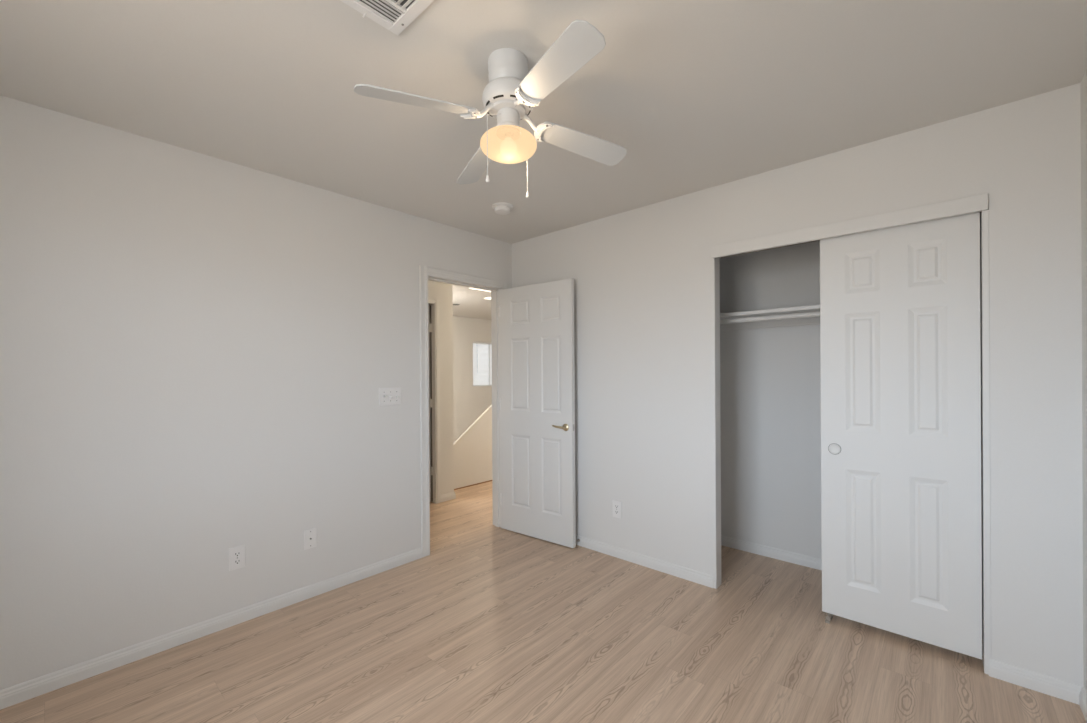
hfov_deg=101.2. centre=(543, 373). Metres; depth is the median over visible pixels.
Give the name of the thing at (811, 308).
closet shelf
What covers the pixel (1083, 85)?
wall
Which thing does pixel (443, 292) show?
wall
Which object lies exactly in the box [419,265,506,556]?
door frame
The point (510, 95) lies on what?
ceiling fan
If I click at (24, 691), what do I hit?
baseboard
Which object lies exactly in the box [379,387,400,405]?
light switch
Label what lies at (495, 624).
floor
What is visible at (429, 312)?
door
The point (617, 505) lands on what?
wall outlet
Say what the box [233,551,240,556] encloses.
socket
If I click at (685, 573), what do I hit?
baseboard
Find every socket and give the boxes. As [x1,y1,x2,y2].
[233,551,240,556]
[233,558,240,564]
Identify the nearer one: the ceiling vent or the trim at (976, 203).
the ceiling vent
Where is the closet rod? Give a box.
[720,311,819,323]
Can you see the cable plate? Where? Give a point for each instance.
(310, 535)
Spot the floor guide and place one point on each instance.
(829, 616)
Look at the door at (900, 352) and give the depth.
2.14 m
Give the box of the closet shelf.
[720,305,819,330]
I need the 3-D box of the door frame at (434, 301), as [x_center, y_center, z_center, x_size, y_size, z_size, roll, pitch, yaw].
[-1.397,0.285,4.263,0.138,2.075,0.880,0,0,42]
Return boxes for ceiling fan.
[354,19,626,197]
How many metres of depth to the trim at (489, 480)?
5.23 m
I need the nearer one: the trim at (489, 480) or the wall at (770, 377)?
the wall at (770, 377)
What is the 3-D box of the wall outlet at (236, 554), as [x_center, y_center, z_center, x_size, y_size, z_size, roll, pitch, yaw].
[-1.623,0.979,2.366,0.009,0.120,0.074,0,0,42]
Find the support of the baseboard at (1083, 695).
attached to the wall at (1083, 85)
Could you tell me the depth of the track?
2.58 m
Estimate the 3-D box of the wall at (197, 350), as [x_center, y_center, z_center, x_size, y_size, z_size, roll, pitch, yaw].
[-0.212,0.095,4.038,0.115,2.440,10.300,0,0,42]
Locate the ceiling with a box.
[0,0,1086,319]
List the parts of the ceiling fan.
blade, blade, pull chain, lamp shade, pull chain, blade, blade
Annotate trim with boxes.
[454,480,491,489]
[711,193,987,257]
[712,258,721,588]
[980,210,990,674]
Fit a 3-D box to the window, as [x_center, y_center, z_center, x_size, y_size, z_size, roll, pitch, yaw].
[-1.171,-0.190,9.573,0.050,0.936,1.035,0,0,42]
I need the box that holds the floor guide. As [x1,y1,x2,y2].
[825,613,832,623]
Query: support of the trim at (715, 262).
attached to the wall at (642, 276)
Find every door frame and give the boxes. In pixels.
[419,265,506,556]
[428,297,439,503]
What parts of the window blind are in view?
head rail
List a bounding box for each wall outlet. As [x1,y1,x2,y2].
[229,544,244,570]
[612,500,621,518]
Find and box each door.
[428,305,432,500]
[499,279,575,547]
[820,212,981,658]
[980,276,982,655]
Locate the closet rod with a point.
(807, 314)
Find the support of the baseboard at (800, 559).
attached to the wall at (770, 377)
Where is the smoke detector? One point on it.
(502, 208)
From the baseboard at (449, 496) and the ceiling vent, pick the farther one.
the baseboard at (449, 496)
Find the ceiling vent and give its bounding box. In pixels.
[340,0,433,34]
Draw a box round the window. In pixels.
[473,343,491,386]
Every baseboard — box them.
[0,547,421,709]
[440,492,455,502]
[576,535,713,587]
[721,535,821,569]
[989,659,1082,704]
[1079,687,1086,722]
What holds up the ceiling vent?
in the ceiling
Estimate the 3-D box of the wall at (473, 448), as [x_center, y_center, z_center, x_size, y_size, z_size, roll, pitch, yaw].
[0.191,0.759,6.397,0.030,1.100,4.057,0,0,42]
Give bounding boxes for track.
[721,211,981,257]
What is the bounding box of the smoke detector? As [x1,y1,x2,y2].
[492,202,512,214]
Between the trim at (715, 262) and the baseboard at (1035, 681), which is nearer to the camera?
the baseboard at (1035, 681)
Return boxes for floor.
[0,481,1085,722]
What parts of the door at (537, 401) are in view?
handle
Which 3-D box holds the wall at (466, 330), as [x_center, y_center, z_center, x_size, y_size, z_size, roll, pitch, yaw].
[-1.775,0.849,8.831,0.152,3.940,5.257,0,0,42]
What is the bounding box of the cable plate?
[304,527,316,549]
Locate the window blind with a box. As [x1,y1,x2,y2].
[473,341,491,386]
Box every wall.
[0,95,511,689]
[428,280,453,494]
[453,316,491,441]
[454,404,491,488]
[512,83,1083,686]
[719,213,981,558]
[1080,70,1086,692]
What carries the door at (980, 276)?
hanging from the track
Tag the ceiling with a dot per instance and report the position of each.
(699, 95)
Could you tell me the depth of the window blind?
9.35 m
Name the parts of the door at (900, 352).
finger pull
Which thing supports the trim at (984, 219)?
attached to the wall at (642, 276)
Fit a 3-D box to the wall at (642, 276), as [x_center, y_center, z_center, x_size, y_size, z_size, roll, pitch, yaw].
[0.960,0.089,2.863,3.200,2.440,0.115,0,0,42]
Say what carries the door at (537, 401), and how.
attached to the door frame at (424, 271)

